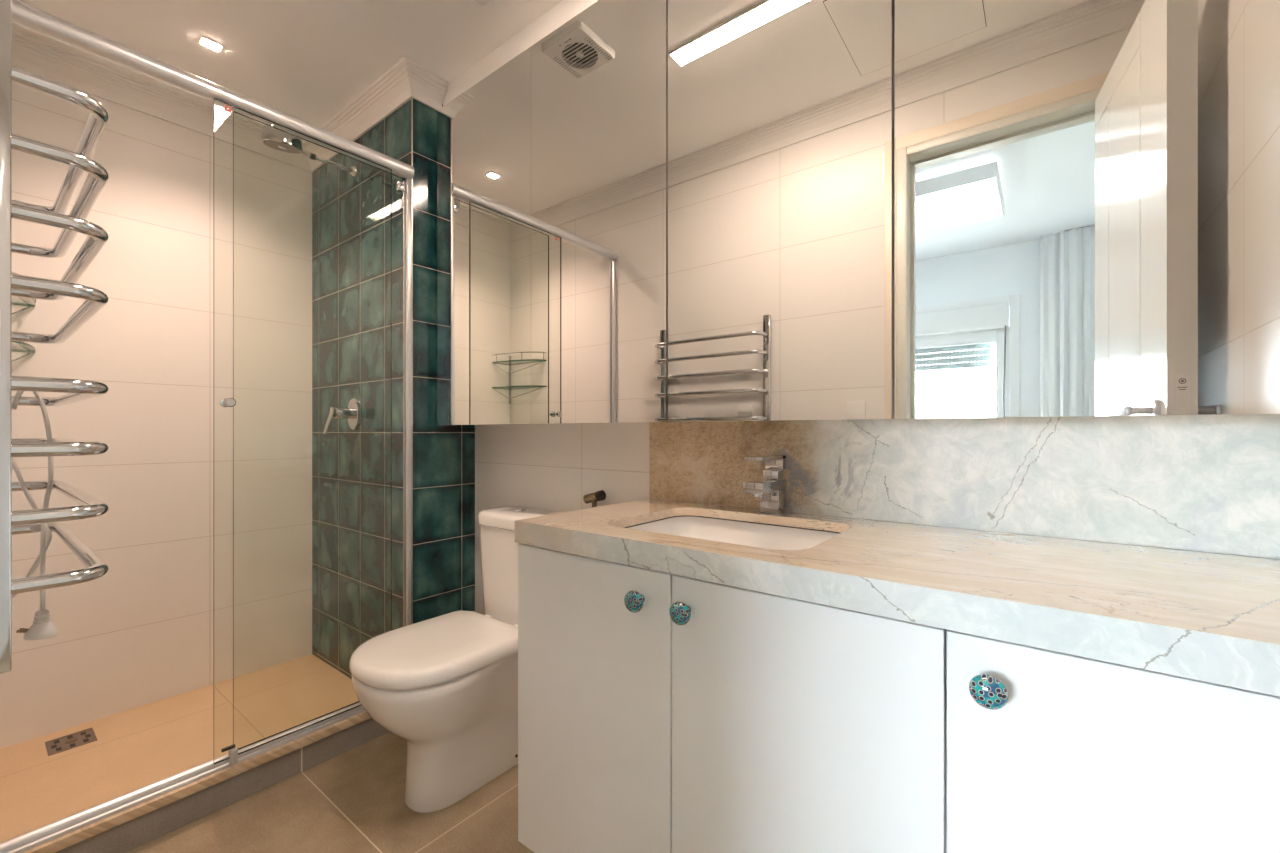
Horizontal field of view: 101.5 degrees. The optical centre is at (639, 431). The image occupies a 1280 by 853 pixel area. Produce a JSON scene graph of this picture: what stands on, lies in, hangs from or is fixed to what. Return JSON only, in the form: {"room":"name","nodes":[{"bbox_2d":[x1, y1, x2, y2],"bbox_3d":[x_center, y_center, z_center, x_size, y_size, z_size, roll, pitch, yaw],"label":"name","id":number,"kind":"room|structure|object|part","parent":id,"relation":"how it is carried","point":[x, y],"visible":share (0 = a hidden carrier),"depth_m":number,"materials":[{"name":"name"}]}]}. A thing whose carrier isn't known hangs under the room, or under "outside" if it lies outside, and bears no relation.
{"room":"bathroom","nodes":[
{"label":"bathroom","id":0,"kind":"room"},
{"bbox_2d":[0,82,311,748],"bbox_3d":[-1.897,-0.277,2.003,0.148,2.592,1.104,0,0,38],"label":"wall","id":1,"kind":"structure","parent":0,"point":[139,633],"depth_m":2.00,"materials":[{"name":"white tile"}]},
{"bbox_2d":[12,31,448,171],"bbox_3d":[-0.601,-1.229,1.152,2.943,0.088,1.074,0,0,38],"label":"trim","id":2,"kind":"structure","parent":1,"relation":"attached to","point":[406,80],"depth_m":1.92,"materials":[{"name":"paint"}]},
{"bbox_2d":[0,654,533,852],"bbox_3d":[-1.034,1.073,-0.274,4.300,0.108,4.500,0,0,38],"label":"floor","id":3,"kind":"structure","parent":0,"point":[137,747],"depth_m":1.52,"materials":[{"name":"beige tile"}]},
{"bbox_2d":[45,728,97,755],"bbox_3d":[-1.869,1.018,1.718,0.116,0.002,0.108,0,0,38],"label":"floor drain","id":4,"kind":"object","parent":3,"relation":"on","point":[73,740],"visible":1,"depth_m":1.72,"materials":[{"name":"metal"}]},
{"bbox_2d":[55,718,388,852],"bbox_3d":[-1.136,0.989,1.499,0.088,0.076,0.968,0,0,38],"label":"curb riser","id":5,"kind":"object","parent":3,"relation":"on","point":[125,837],"visible":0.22,"depth_m":1.42,"materials":[{"name":"grey tile"}]},
{"bbox_2d":[0,711,370,852],"bbox_3d":[-1.133,0.938,1.497,0.098,0.024,0.968,0,0,38],"label":"sill","id":6,"kind":"structure","parent":5,"relation":"on","point":[86,832],"depth_m":1.36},
{"bbox_2d":[0,0,413,852],"bbox_3d":[-1.105,-0.009,1.475,0.067,1.869,0.966,0,0,38],"label":"shower door frame","id":7,"kind":"structure","parent":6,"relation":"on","point":[24,15],"depth_m":1.41,"materials":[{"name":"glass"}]},
{"bbox_3d":[-1.111,-0.920,1.480,0.047,0.047,0.966,0,0,38],"label":"rail","id":8,"kind":"part","parent":7,"relation":"part of","materials":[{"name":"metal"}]},
{"bbox_3d":[-1.131,-0.079,1.434,0.058,0.025,0.025,0,0,38],"label":"knob","id":9,"kind":"part","parent":7,"relation":"part of","materials":[{"name":"silver metal"}]},
{"bbox_3d":[-1.001,-0.001,1.601,0.008,1.794,0.484,0,0,38],"label":"sliding panel","id":10,"kind":"part","parent":7,"relation":"part of","materials":[{"name":"clear glass"}]},
{"bbox_3d":[-0.987,-0.001,1.665,0.008,1.794,0.501,0,0,38],"label":"fixed panel","id":11,"kind":"part","parent":7,"relation":"part of","materials":[{"name":"clear glass"}]},
{"bbox_2d":[349,506,562,812],"bbox_3d":[-0.522,0.644,1.563,0.368,0.765,0.617,0,0,38],"label":"toilet","id":12,"kind":"object","parent":3,"relation":"on","point":[446,685],"visible":0.82,"depth_m":1.44,"materials":[{"name":"white ceramic"}]},
{"bbox_3d":[-0.580,0.612,1.488,0.368,0.046,0.428,0,0,38],"label":"lid","id":13,"kind":"part","parent":12,"relation":"part of","materials":[{"name":"white ceramic"}]},
{"bbox_3d":[-0.527,0.834,1.557,0.364,0.387,0.593,0,0,38],"label":"bowl","id":14,"kind":"part","parent":12,"relation":"part of","materials":[{"name":"white ceramic"}]},
{"bbox_3d":[-0.381,0.478,1.745,0.352,0.322,0.155,0,0,38],"label":"tank","id":15,"kind":"part","parent":12,"relation":"part of","materials":[{"name":"white ceramic"}]},
{"bbox_3d":[-0.383,0.291,1.743,0.364,0.046,0.161,0,0,38],"label":"tank lid","id":16,"kind":"part","parent":12,"relation":"part of","materials":[{"name":"white ceramic"}]},
{"bbox_2d":[518,544,1279,852],"bbox_3d":[0.346,0.635,0.952,1.195,0.783,0.527,0,0,38],"label":"vanity cabinet","id":17,"kind":"object","parent":3,"relation":"on","point":[659,712],"visible":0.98,"depth_m":0.72,"materials":[{"name":"white laminate"}]},
{"bbox_3d":[-0.101,0.568,1.023,0.402,0.646,0.019,0,0,38],"label":"door","id":18,"kind":"part","parent":17,"relation":"part of","materials":[{"name":"white paint"}]},
{"bbox_3d":[-0.007,0.296,0.915,0.038,0.038,0.036,0,0,38],"label":"knob","id":19,"kind":"part","parent":17,"relation":"part of","materials":[{"name":"ceramic"}]},
{"bbox_3d":[0.069,0.296,0.856,0.038,0.038,0.036,0,0,38],"label":"knob","id":20,"kind":"part","parent":17,"relation":"part of","materials":[{"name":"ceramic"}]},
{"bbox_3d":[0.220,0.568,0.774,0.404,0.646,0.019,0,0,38],"label":"door","id":21,"kind":"part","parent":17,"relation":"part of","materials":[{"name":"white paint"}]},
{"bbox_2d":[515,498,1279,696],"bbox_3d":[0.350,0.215,0.954,1.192,0.047,0.486,0,0,38],"label":"countertop","id":22,"kind":"structure","parent":17,"relation":"on","point":[1210,617],"depth_m":0.71,"materials":[{"name":"white stone"}]},
{"bbox_2d":[624,516,839,549],"bbox_3d":[0.181,0.281,1.083,0.474,0.139,0.367,0,0,38],"label":"sink","id":23,"kind":"object","parent":22,"relation":"in","point":[761,535],"visible":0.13,"depth_m":1.24,"materials":[{"name":"white ceramic"}]},
{"bbox_2d":[743,455,786,513],"bbox_3d":[0.291,0.124,1.212,0.048,0.134,0.134,0,0,38],"label":"faucet","id":24,"kind":"object","parent":22,"relation":"on","point":[771,490],"visible":1,"depth_m":1.22,"materials":[{"name":"silver metal"}]},
{"bbox_3d":[0.291,0.126,1.212,0.048,0.024,0.134,0,0,38],"label":"spout","id":25,"kind":"part","parent":24,"relation":"part of","materials":[{"name":"silver metal"}]},
{"bbox_3d":[0.292,0.074,1.213,0.044,0.034,0.131,0,0,38],"label":"lever","id":26,"kind":"part","parent":24,"relation":"part of","materials":[{"name":"silver metal"}]},
{"bbox_3d":[0.400,0.296,0.599,0.038,0.038,0.036,0,0,38],"label":"knob","id":27,"kind":"part","parent":17,"relation":"part of","materials":[{"name":"ceramic"}]},
{"bbox_3d":[0.533,0.568,0.531,0.384,0.646,0.019,0,0,38],"label":"door","id":28,"kind":"part","parent":17,"relation":"part of","materials":[{"name":"white paint"}]},
{"bbox_2d":[12,0,562,142],"bbox_3d":[-0.554,-1.423,1.212,2.943,0.300,1.226,0,0,38],"label":"ceiling","id":29,"kind":"structure","parent":0,"point":[305,60],"depth_m":1.69,"materials":[{"name":"white paint"}]},
{"bbox_2d":[199,36,222,51],"bbox_3d":[-1.408,-1.270,1.717,0.044,0.006,0.054,0,0,38],"label":"recessed light","id":30,"kind":"object","parent":29,"relation":"in","point":[204,41],"visible":1,"depth_m":1.71,"materials":[{"name":"white paint"}]},
{"bbox_2d":[201,39,220,50],"bbox_3d":[-1.408,-1.270,1.717,0.034,0.004,0.044,0,0,38],"label":"diffuser","id":31,"kind":"object","parent":30,"relation":"attached to","point":[211,44],"depth_m":1.71,"materials":[{"name":"white plastic"}]},
{"bbox_2d":[474,0,490,5],"bbox_3d":[-0.449,-1.261,1.423,0.178,0.024,0.178,0,0,38],"label":"exhaust fan","id":32,"kind":"object","parent":29,"relation":"attached to","point":[480,2],"visible":1,"depth_m":1.52,"materials":[{"name":"white plastic"}]},
{"bbox_2d":[312,99,474,678],"bbox_3d":[-1.083,-0.273,2.340,1.022,2.600,0.426,0,0,38],"label":"wall pier","id":33,"kind":"object","parent":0,"point":[351,216],"visible":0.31,"depth_m":2.04,"materials":[{"name":"green tile"}]},
{"bbox_2d":[262,124,356,176],"bbox_3d":[-1.260,-1.078,2.005,0.129,0.081,0.319,0,0,38],"label":"shower","id":34,"kind":"object","parent":33,"relation":"attached to","point":[273,138],"visible":0.84,"depth_m":1.91,"materials":[{"name":"silver metal"}]},
{"bbox_3d":[-1.210,-1.056,2.065,0.016,0.018,0.153,0,0,38],"label":"arm","id":35,"kind":"part","parent":34,"relation":"part of","materials":[{"name":"silver metal"}]},
{"bbox_2d":[323,398,359,433],"bbox_3d":[-1.195,-0.063,2.088,0.092,0.144,0.108,0,0,38],"label":"shower mixer","id":36,"kind":"object","parent":33,"relation":"attached to","point":[352,413],"visible":1,"depth_m":2.10,"materials":[{"name":"silver metal"}]},
{"bbox_3d":[-1.228,-0.043,2.067,0.051,0.104,0.025,0,0,-1],"label":"lever","id":37,"kind":"part","parent":36,"relation":"part of","materials":[{"name":"silver metal"}]},
{"bbox_3d":[-1.165,-0.071,2.126,0.092,0.128,0.010,0,0,38],"label":"plate","id":38,"kind":"part","parent":36,"relation":"part of","materials":[{"name":"silver metal"}]},
{"bbox_2d":[411,98,412,623],"bbox_3d":[-0.809,-0.129,1.857,0.003,2.110,0.003,0,0,38],"label":"trim","id":39,"kind":"structure","parent":33,"relation":"attached to","point":[411,98],"depth_m":1.86,"materials":[{"name":"metal"}]},
{"bbox_2d":[475,422,1276,614],"bbox_3d":[0.281,-0.273,1.447,2.228,2.600,0.168,0,0,38],"label":"wall","id":40,"kind":"structure","parent":0,"point":[553,467],"depth_m":1.77,"materials":[{"name":"white tile"}]},
{"bbox_2d":[443,0,597,105],"bbox_3d":[0.127,-1.222,1.365,2.049,0.103,0.150,0,0,38],"label":"trim","id":41,"kind":"structure","parent":40,"relation":"attached to","point":[565,10],"depth_m":1.67,"materials":[{"name":"white paint"}]},
{"bbox_2d":[583,490,605,506],"bbox_3d":[-0.133,0.229,1.625,0.076,0.100,0.057,0,0,38],"label":"bidet sprayer","id":42,"kind":"object","parent":40,"relation":"attached to","point":[600,495],"visible":0.57,"depth_m":1.60,"materials":[{"name":"metal"}]},
{"bbox_2d":[437,0,1279,424],"bbox_3d":[0.122,-0.595,1.348,2.034,1.144,0.182,0,0,38],"label":"upper cabinet","id":43,"kind":"object","parent":40,"relation":"attached to","point":[652,210],"visible":1,"depth_m":0.99,"materials":[{"name":"white mirror"}]},
{"bbox_3d":[-0.529,-0.595,1.749,0.514,1.144,0.018,0,0,38],"label":"mirror door","id":44,"kind":"part","parent":43,"relation":"part of","materials":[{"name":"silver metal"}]},
{"bbox_3d":[-0.128,-0.595,1.438,0.498,1.144,0.018,0,0,38],"label":"mirror door","id":45,"kind":"part","parent":43,"relation":"part of","materials":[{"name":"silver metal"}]},
{"bbox_3d":[0.272,-0.595,1.129,0.503,1.144,0.018,0,0,38],"label":"mirror door","id":46,"kind":"part","parent":43,"relation":"part of","materials":[{"name":"silver metal"}]},
{"bbox_3d":[0.675,-0.595,0.816,0.507,1.144,0.018,0,0,38],"label":"mirror door","id":47,"kind":"part","parent":43,"relation":"part of","materials":[{"name":"silver metal"}]},
{"bbox_2d":[650,414,1279,558],"bbox_3d":[0.505,0.081,1.155,1.192,0.220,0.020,0,0,38],"label":"backsplash","id":48,"kind":"structure","parent":40,"relation":"attached to","point":[1207,483],"depth_m":0.98,"materials":[{"name":"grey stone"}]},
{"bbox_3d":[-0.493,-0.273,0.304,4.152,2.600,0.136,0,0,38],"label":"wall","id":49,"kind":"structure","parent":0,"visible":0},
{"bbox_2d":[12,271,35,361],"bbox_3d":[-1.916,-0.323,1.581,0.336,0.300,0.139,0,0,38],"label":"corner shelf","id":50,"kind":"object","parent":49,"relation":"attached to","point":[17,346],"visible":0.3,"depth_m":1.67,"materials":[{"name":"clear glass"}]},
{"bbox_3d":[-1.918,-0.265,1.580,0.335,0.008,0.135,0,0,38],"label":"glass shelf","id":51,"kind":"part","parent":50,"relation":"part of","materials":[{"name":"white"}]},
{"bbox_3d":[-1.918,-0.417,1.580,0.335,0.008,0.135,0,0,38],"label":"glass shelf","id":52,"kind":"part","parent":50,"relation":"part of","materials":[{"name":"white"}]},
{"bbox_2d":[0,0,108,673],"bbox_3d":[-0.909,-0.089,0.781,0.563,0.806,0.108,0,0,38],"label":"towel warmer","id":53,"kind":"object","parent":49,"relation":"attached to","point":[36,520],"visible":1,"depth_m":0.63,"materials":[{"name":"silver metal"}]},
{"bbox_3d":[-0.723,-0.112,0.584,0.028,0.761,0.025,0,0,38],"label":"post","id":54,"kind":"part","parent":53,"relation":"part of","materials":[{"name":"silver metal"}]},
{"bbox_3d":[-0.924,0.104,0.784,0.062,0.346,0.022,0,0,-30],"label":"power cord","id":55,"kind":"part","parent":53,"relation":"part of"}
]}

